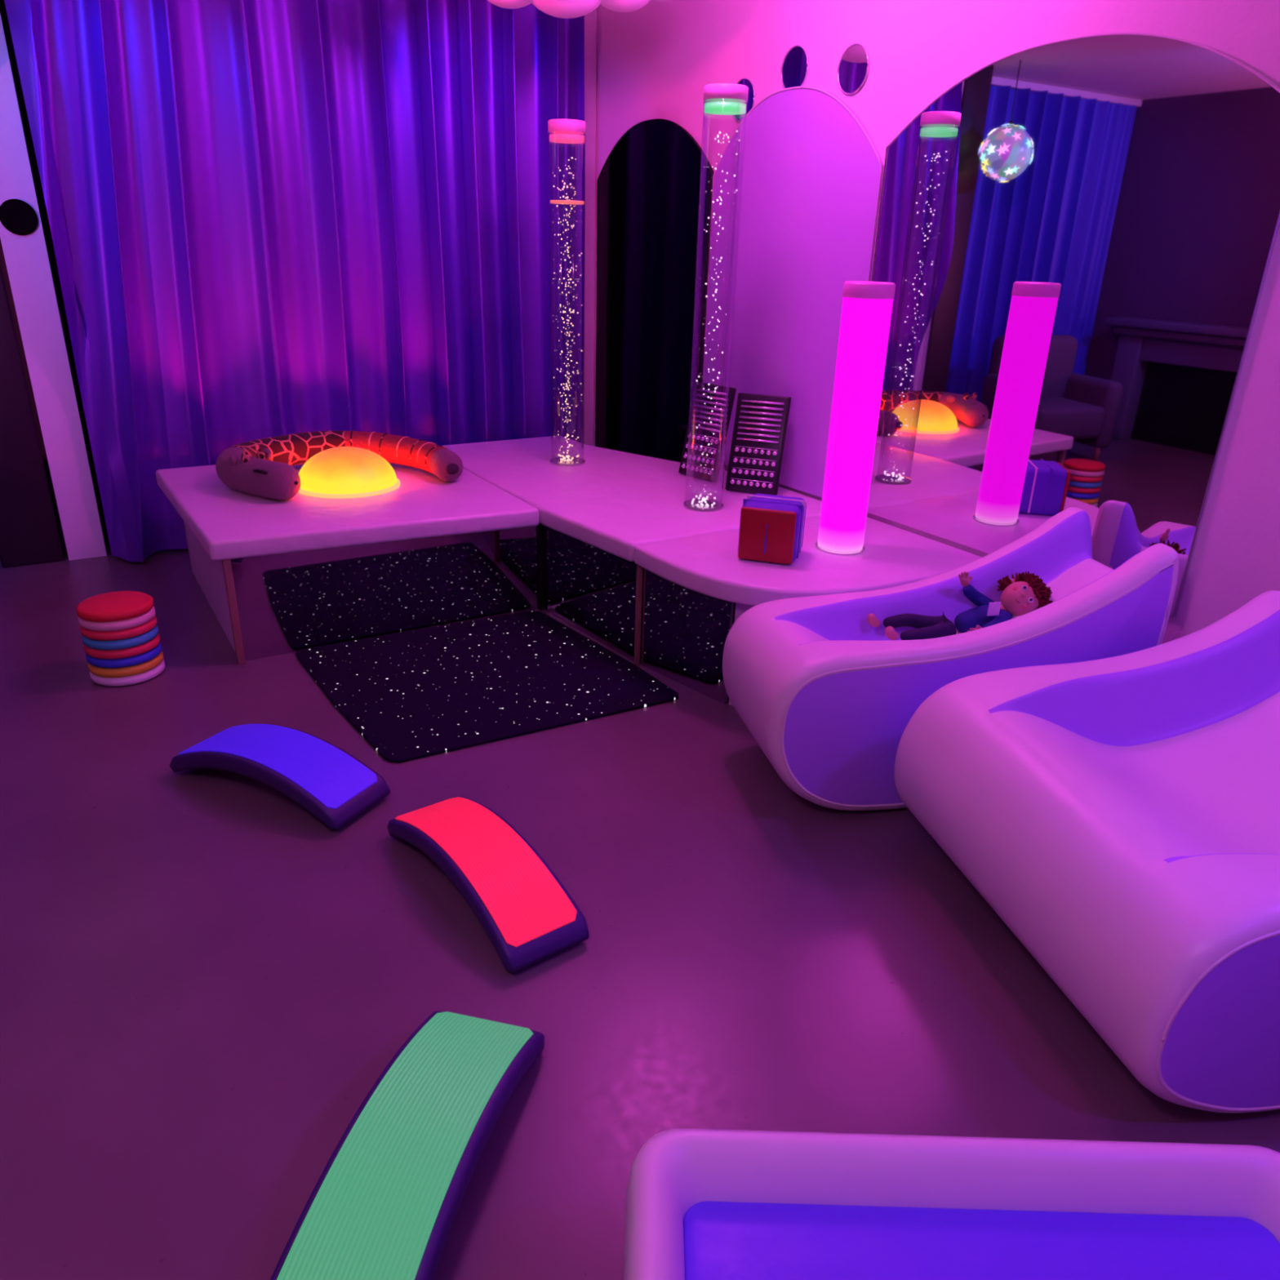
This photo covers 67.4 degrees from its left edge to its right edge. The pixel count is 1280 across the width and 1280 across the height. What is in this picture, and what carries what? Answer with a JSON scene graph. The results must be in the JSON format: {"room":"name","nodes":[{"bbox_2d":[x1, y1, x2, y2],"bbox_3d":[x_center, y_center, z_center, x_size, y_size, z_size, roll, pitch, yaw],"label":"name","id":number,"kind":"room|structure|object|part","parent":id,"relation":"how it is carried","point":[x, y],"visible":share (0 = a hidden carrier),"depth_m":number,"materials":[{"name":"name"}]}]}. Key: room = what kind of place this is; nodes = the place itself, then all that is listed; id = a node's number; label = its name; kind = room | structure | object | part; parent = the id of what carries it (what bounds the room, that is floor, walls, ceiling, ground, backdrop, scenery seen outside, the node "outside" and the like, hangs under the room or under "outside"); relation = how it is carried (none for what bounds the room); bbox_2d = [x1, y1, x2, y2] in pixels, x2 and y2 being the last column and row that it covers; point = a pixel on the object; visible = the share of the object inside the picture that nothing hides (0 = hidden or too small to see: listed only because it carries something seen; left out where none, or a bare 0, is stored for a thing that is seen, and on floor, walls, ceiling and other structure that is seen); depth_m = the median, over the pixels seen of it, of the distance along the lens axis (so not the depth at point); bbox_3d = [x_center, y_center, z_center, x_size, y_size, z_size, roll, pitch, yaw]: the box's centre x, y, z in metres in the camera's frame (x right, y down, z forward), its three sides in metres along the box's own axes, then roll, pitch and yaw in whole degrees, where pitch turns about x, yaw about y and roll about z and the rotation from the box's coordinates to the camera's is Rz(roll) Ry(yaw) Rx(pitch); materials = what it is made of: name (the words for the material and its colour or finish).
{"room":"sensory room","nodes":[
{"label":"sensory room","id":0,"kind":"room"},
{"bbox_2d":[0,0,105,527],"bbox_3d":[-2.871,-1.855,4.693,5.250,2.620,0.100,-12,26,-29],"label":"door frame","id":1,"kind":"structure","parent":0,"point":[20,95],"depth_m":4.68,"materials":[{"name":"wood"}]},
{"bbox_2d":[0,14,106,559],"bbox_3d":[-2.780,-1.708,4.351,0.160,2.619,0.630,-12,26,-29],"label":"door","id":2,"kind":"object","parent":1,"relation":"in","point":[26,257],"visible":1,"depth_m":4.23,"materials":[{"name":"white"}]},
{"bbox_2d":[0,199,38,235],"bbox_3d":[-2.608,-1.774,4.027,0.140,0.139,0.009,-12,26,-29],"label":"round wall mirror","id":3,"kind":"object","parent":2,"relation":"attached to","point":[17,216],"visible":1,"depth_m":4.02,"materials":[{"name":"black mirror"}]},
{"bbox_2d":[0,522,1279,1279],"bbox_3d":[-0.739,0.791,2.064,5.370,0.100,8.250,-12,26,-29],"label":"floor","id":4,"kind":"structure","parent":0,"point":[205,980],"depth_m":2.10,"materials":[{"name":"plastic"}]},
{"bbox_2d":[0,262,63,567],"bbox_3d":[-2.855,-1.590,4.066,0.250,2.619,0.180,-12,26,-29],"label":"doorway","id":5,"kind":"object","parent":4,"relation":"on","point":[29,534],"visible":1,"depth_m":4.35,"materials":[{"name":"black"}]},
{"bbox_2d":[75,591,164,686],"bbox_3d":[-1.833,-0.007,3.396,0.240,0.276,0.240,-12,26,-29],"label":"cushions","id":6,"kind":"object","parent":4,"relation":"on","point":[119,630],"visible":1,"depth_m":3.32,"materials":[{"name":"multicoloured fabric"}]},
{"bbox_2d":[169,724,390,829],"bbox_3d":[-1.045,0.354,2.756,0.647,0.127,0.224,13,25,24],"label":"bridge","id":7,"kind":"object","parent":4,"relation":"on","point":[332,784],"visible":1,"depth_m":2.68,"materials":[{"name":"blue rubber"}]},
{"bbox_2d":[270,1010,544,1279],"bbox_3d":[-0.372,0.856,1.611,0.234,0.127,0.668,7,23,12],"label":"bridge","id":8,"kind":"object","parent":4,"relation":"on","point":[384,1205],"visible":1,"depth_m":1.53,"materials":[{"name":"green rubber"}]},
{"bbox_2d":[295,610,678,762],"bbox_3d":[-0.583,0.123,3.517,1.095,0.011,1.030,-12,26,-29],"label":"rug","id":9,"kind":"object","parent":4,"relation":"on","point":[424,692],"visible":1,"depth_m":3.43,"materials":[{"name":"black carpet"}]},
{"bbox_2d":[386,796,589,973],"bbox_3d":[-0.394,0.541,2.357,0.214,0.127,0.663,-15,28,-34],"label":"bridge","id":10,"kind":"object","parent":4,"relation":"on","point":[528,916],"visible":1,"depth_m":2.23,"materials":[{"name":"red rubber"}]},
{"bbox_2d":[155,435,982,705],"bbox_3d":[-0.459,-0.298,3.922,2.395,0.480,2.666,-12,26,-29],"label":"podium","id":11,"kind":"object","parent":4,"relation":"on","point":[300,571],"visible":0.69,"depth_m":3.71,"materials":[{"name":"plastic"}]},
{"bbox_3d":[-1.790,-0.315,3.967,0.012,0.405,1.120,-12,26,-29],"label":"panel","id":12,"kind":"part","parent":11,"relation":"part of","materials":[{"name":"white laminate"}]},
{"bbox_3d":[-1.473,-0.102,3.482,0.027,0.405,0.025,-12,26,-29],"label":"leg","id":13,"kind":"part","parent":11,"relation":"part of","materials":[{"name":"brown wood"}]},
{"bbox_2d":[215,430,462,500],"bbox_3d":[-1.318,-0.790,4.164,0.971,0.187,0.716,-12,26,-29],"label":"snake","id":14,"kind":"object","parent":11,"relation":"on","point":[263,467],"visible":0.96,"depth_m":4.17,"materials":[{"name":"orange smooth fabric"}]},
{"bbox_2d":[297,446,399,498],"bbox_3d":[-1.247,-0.736,4.079,0.434,0.162,0.434,-12,26,-29],"label":"dome","id":15,"kind":"object","parent":11,"relation":"on","point":[340,472],"visible":0.96,"depth_m":3.95,"materials":[{"name":"yellow plastic"}]},
{"bbox_2d":[231,525,538,660],"bbox_3d":[-0.949,-0.216,3.791,1.210,0.405,0.012,-11,26,-28],"label":"mirror","id":16,"kind":"object","parent":11,"relation":"attached to","point":[290,602],"depth_m":3.75,"materials":[{"name":"silver plastic"}]},
{"bbox_3d":[-0.421,-0.316,4.065,0.014,0.405,0.013,-12,26,-29],"label":"corner post","id":17,"kind":"part","parent":11,"relation":"part of","materials":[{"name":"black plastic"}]},
{"bbox_2d":[547,119,586,465],"bbox_3d":[-0.329,-1.528,4.353,0.168,1.460,0.168,-12,26,-29],"label":"tube","id":18,"kind":"object","parent":11,"relation":"on","point":[563,131],"visible":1,"depth_m":4.11,"materials":[{"name":"clear plastic"}]},
{"bbox_2d":[542,524,636,662],"bbox_3d":[-0.208,-0.211,3.831,0.012,0.405,0.653,-15,28,-34],"label":"mirror","id":19,"kind":"object","parent":11,"relation":"attached to","point":[589,586],"depth_m":3.80,"materials":[{"name":"black mirror"}]},
{"bbox_3d":[-0.006,-0.094,3.567,0.018,0.405,0.018,-12,26,-29],"label":"divider post","id":20,"kind":"part","parent":11,"relation":"part of","materials":[{"name":"brown wood"}]},
{"bbox_2d":[641,568,733,704],"bbox_3d":[0.160,-0.028,3.422,0.012,0.405,0.428,-18,30,-39],"label":"mirror","id":21,"kind":"object","parent":11,"relation":"attached to","point":[686,630],"depth_m":3.42,"materials":[{"name":"silver plastic"}]},
{"bbox_2d":[678,382,736,482],"bbox_3d":[0.299,-0.938,4.339,0.118,0.410,0.230,-19,30,-40],"label":"board","id":22,"kind":"object","parent":11,"relation":"on","point":[700,412],"visible":0.98,"depth_m":4.33,"materials":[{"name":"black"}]},
{"bbox_3d":[0.222,-0.973,4.409,0.008,0.412,0.010,-3,20,-45],"label":"rail","id":23,"kind":"part","parent":22,"relation":"part of","materials":[{"name":"black plastic"}]},
{"bbox_3d":[0.296,-0.954,4.328,0.011,0.011,0.184,-3,20,-45],"label":"rod","id":24,"kind":"part","parent":22,"relation":"part of","materials":[{"name":"silver metal"}]},
{"bbox_3d":[0.300,-0.976,4.323,0.011,0.011,0.184,-3,20,-45],"label":"rod","id":25,"kind":"part","parent":22,"relation":"part of","materials":[{"name":"silver metal"}]},
{"bbox_3d":[0.304,-0.998,4.317,0.011,0.011,0.184,-3,20,-45],"label":"rod","id":26,"kind":"part","parent":22,"relation":"part of","materials":[{"name":"silver metal"}]},
{"bbox_3d":[0.309,-1.020,4.312,0.011,0.011,0.184,-3,20,-45],"label":"rod","id":27,"kind":"part","parent":22,"relation":"part of","materials":[{"name":"silver metal"}]},
{"bbox_3d":[0.313,-1.042,4.306,0.011,0.011,0.184,-3,20,-45],"label":"rod","id":28,"kind":"part","parent":22,"relation":"part of","materials":[{"name":"silver metal"}]},
{"bbox_3d":[0.317,-1.063,4.301,0.011,0.011,0.184,-3,20,-45],"label":"rod","id":29,"kind":"part","parent":22,"relation":"part of","materials":[{"name":"silver metal"}]},
{"bbox_3d":[0.321,-1.085,4.295,0.011,0.011,0.184,-3,20,-45],"label":"rod","id":30,"kind":"part","parent":22,"relation":"part of","materials":[{"name":"silver metal"}]},
{"bbox_3d":[0.326,-1.107,4.290,0.011,0.011,0.184,-3,20,-45],"label":"rod","id":31,"kind":"part","parent":22,"relation":"part of","materials":[{"name":"silver metal"}]},
{"bbox_3d":[0.373,-0.907,4.263,0.008,0.412,0.010,-3,20,-45],"label":"rail","id":32,"kind":"part","parent":22,"relation":"part of","materials":[{"name":"black plastic"}]},
{"bbox_2d":[683,83,748,511],"bbox_3d":[0.281,-1.244,3.656,0.164,1.510,0.164,-12,26,-29],"label":"tube","id":33,"kind":"object","parent":11,"relation":"on","point":[722,99],"visible":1,"depth_m":3.35,"materials":[{"name":"clear plastic"}]},
{"bbox_3d":[0.476,0.054,3.250,0.326,0.405,0.012,6,23,10],"label":"panel","id":34,"kind":"part","parent":11,"relation":"part of","materials":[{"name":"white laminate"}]},
{"bbox_2d":[724,392,791,495],"bbox_3d":[0.506,-0.841,4.131,0.230,0.404,0.140,10,24,19],"label":"board","id":35,"kind":"object","parent":11,"relation":"on","point":[761,420],"visible":0.98,"depth_m":4.12,"materials":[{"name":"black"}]},
{"bbox_3d":[0.402,-0.860,4.162,0.010,0.412,0.008,10,8,19],"label":"rail","id":36,"kind":"part","parent":35,"relation":"part of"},
{"bbox_3d":[0.505,-0.856,4.119,0.184,0.011,0.011,10,8,19],"label":"rod","id":37,"kind":"part","parent":35,"relation":"part of","materials":[{"name":"silver metal"}]},
{"bbox_3d":[0.508,-0.879,4.115,0.184,0.011,0.011,10,8,19],"label":"rod","id":38,"kind":"part","parent":35,"relation":"part of","materials":[{"name":"silver metal"}]},
{"bbox_3d":[0.510,-0.901,4.112,0.184,0.011,0.011,10,8,19],"label":"rod","id":39,"kind":"part","parent":35,"relation":"part of","materials":[{"name":"silver metal"}]},
{"bbox_3d":[0.513,-0.924,4.109,0.184,0.011,0.011,10,8,19],"label":"rod","id":40,"kind":"part","parent":35,"relation":"part of","materials":[{"name":"silver metal"}]},
{"bbox_3d":[0.516,-0.947,4.106,0.184,0.011,0.011,10,8,19],"label":"rod","id":41,"kind":"part","parent":35,"relation":"part of","materials":[{"name":"silver metal"}]},
{"bbox_3d":[0.519,-0.969,4.103,0.184,0.011,0.011,10,8,19],"label":"rod","id":42,"kind":"part","parent":35,"relation":"part of","materials":[{"name":"silver metal"}]},
{"bbox_3d":[0.522,-0.992,4.100,0.184,0.011,0.011,10,8,19],"label":"rod","id":43,"kind":"part","parent":35,"relation":"part of","materials":[{"name":"silver metal"}]},
{"bbox_3d":[0.525,-1.015,4.097,0.184,0.011,0.011,10,8,19],"label":"rod","id":44,"kind":"part","parent":35,"relation":"part of","materials":[{"name":"silver metal"}]},
{"bbox_3d":[0.607,-0.824,4.090,0.010,0.412,0.008,10,8,19],"label":"rail","id":45,"kind":"part","parent":35,"relation":"part of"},
{"bbox_2d":[737,493,806,564],"bbox_3d":[0.456,-0.386,3.323,0.206,0.198,0.221,9,24,16],"label":"cube","id":46,"kind":"object","parent":11,"relation":"on","point":[771,526],"visible":1,"depth_m":3.24,"materials":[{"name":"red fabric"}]},
{"bbox_3d":[0.423,-0.340,3.234,0.006,0.101,0.011,9,24,16],"label":"handle","id":47,"kind":"part","parent":46,"relation":"part of","materials":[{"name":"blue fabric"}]},
{"bbox_3d":[0.722,-0.337,3.466,0.176,0.012,0.176,-12,26,-29],"label":"ring","id":48,"kind":"object","parent":11,"relation":"on","visible":0},
{"bbox_2d":[817,280,895,554],"bbox_3d":[0.734,-0.749,3.292,0.166,0.900,0.166,-12,26,-29],"label":"tube","id":49,"kind":"object","parent":48,"relation":"on","point":[864,323],"depth_m":3.22,"materials":[{"name":"purple"}]},
{"bbox_3d":[0.746,-1.142,3.127,0.166,0.048,0.166,-12,26,-29],"label":"cap","id":50,"kind":"part","parent":49,"relation":"part of","materials":[{"name":"plastic"}]},
{"bbox_2d":[722,506,1178,810],"bbox_3d":[0.864,0.045,2.839,1.155,0.756,0.494,-3,23,-12],"label":"lounger","id":51,"kind":"object","parent":4,"relation":"on","point":[828,698],"visible":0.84,"depth_m":2.62,"materials":[{"name":"white plastic"}]},
{"bbox_2d":[866,571,1053,639],"bbox_3d":[0.963,-0.096,2.853,0.550,0.197,0.194,-3,23,-12],"label":"doll","id":52,"kind":"object","parent":51,"relation":"on","point":[1025,593],"visible":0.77,"depth_m":2.86,"materials":[{"name":"blue"}]},
{"bbox_2d":[623,1128,1279,1279],"bbox_3d":[0.465,0.961,1.204,0.980,0.319,0.560,2,23,0],"label":"seat","id":53,"kind":"object","parent":4,"relation":"on","point":[702,1204],"visible":1,"depth_m":1.34,"materials":[{"name":"white plastic"}]},
{"bbox_2d":[683,1200,1279,1279],"bbox_3d":[0.467,0.899,1.178,0.830,0.055,0.410,2,23,0],"label":"cushion","id":54,"kind":"object","parent":53,"relation":"on","point":[723,1240],"depth_m":1.30,"materials":[{"name":"fabric"}]},
{"bbox_2d":[893,590,1279,1113],"bbox_3d":[1.289,0.389,2.152,1.075,0.680,0.994,-3,23,-12],"label":"lounger","id":55,"kind":"object","parent":4,"relation":"on","point":[1119,815],"visible":1,"depth_m":2.01,"materials":[{"name":"white plastic"}]},
{"bbox_2d":[593,0,1279,644],"bbox_3d":[1.540,-0.935,2.819,0.120,2.620,8.250,-12,26,-29],"label":"wall","id":56,"kind":"structure","parent":0,"point":[655,60],"depth_m":3.23,"materials":[{"name":"white paint"}]},
{"bbox_2d":[581,8,596,446],"bbox_3d":[-0.306,-2.071,5.389,0.107,2.618,0.030,-12,26,-29],"label":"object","id":57,"kind":"structure","parent":56,"relation":"attached to","point":[590,19],"depth_m":5.29,"materials":[{"name":"white paint"}]},
{"bbox_2d":[595,118,714,462],"bbox_3d":[0.037,-1.741,5.008,0.016,1.723,1.077,-12,26,-29],"label":"arched alcove","id":58,"kind":"object","parent":56,"relation":"attached to","point":[649,194],"depth_m":4.95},
{"bbox_2d":[733,78,755,122],"bbox_3d":[0.441,-2.305,4.100,0.010,0.165,0.165,-12,26,-29],"label":"round wall mirror","id":59,"kind":"object","parent":56,"relation":"attached to","point":[746,82],"visible":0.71,"depth_m":4.06,"materials":[{"name":"silver glass"}]},
{"bbox_2d":[702,86,884,497],"bbox_3d":[0.592,-1.471,4.117,0.036,1.568,1.072,-12,26,-29],"label":"arched mirror","id":60,"kind":"object","parent":56,"relation":"attached to","point":[811,180],"visible":0.82,"depth_m":4.02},
{"bbox_3d":[0.594,-1.470,4.119,0.031,1.565,1.065,-12,26,-29],"label":"panel","id":61,"kind":"part","parent":60,"relation":"part of","materials":[{"name":"purple"}]},
{"bbox_2d":[780,44,808,88],"bbox_3d":[0.614,-2.265,3.811,0.010,0.165,0.165,-12,26,-29],"label":"round wall mirror","id":62,"kind":"object","parent":56,"relation":"attached to","point":[795,64],"visible":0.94,"depth_m":3.80,"materials":[{"name":"silver glass"}]},
{"bbox_2d":[836,43,869,94],"bbox_3d":[0.790,-2.115,3.559,0.010,0.165,0.165,-12,26,-29],"label":"round wall mirror","id":63,"kind":"object","parent":56,"relation":"attached to","point":[853,68],"visible":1,"depth_m":3.56,"materials":[{"name":"silver glass"}]},
{"bbox_2d":[866,31,1279,617],"bbox_3d":[1.257,-1.045,3.132,0.016,1.584,1.437,-12,26,-29],"label":"wall mirror","id":64,"kind":"object","parent":56,"relation":"attached to","point":[1077,236],"depth_m":2.96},
{"bbox_3d":[-0.664,-1.715,1.009,5.370,0.100,8.250,-12,26,-29],"label":"ceiling","id":65,"kind":"structure","parent":0,"visible":0},
{"bbox_2d":[4,0,584,562],"bbox_3d":[-1.371,-1.790,4.624,2.500,2.596,0.257,-12,26,-29],"label":"curtain","id":66,"kind":"object","parent":65,"relation":"hanging from","point":[267,218],"visible":0.84,"depth_m":4.50,"materials":[{"name":"purple fabric"}]},
{"bbox_2d":[487,0,671,18],"bbox_3d":[-0.280,-2.584,3.674,0.826,0.340,0.540,11,25,22],"label":"pendant light","id":67,"kind":"object","parent":65,"relation":"hanging from","point":[566,9],"visible":1,"depth_m":3.69,"materials":[{"name":"white"}]}
]}

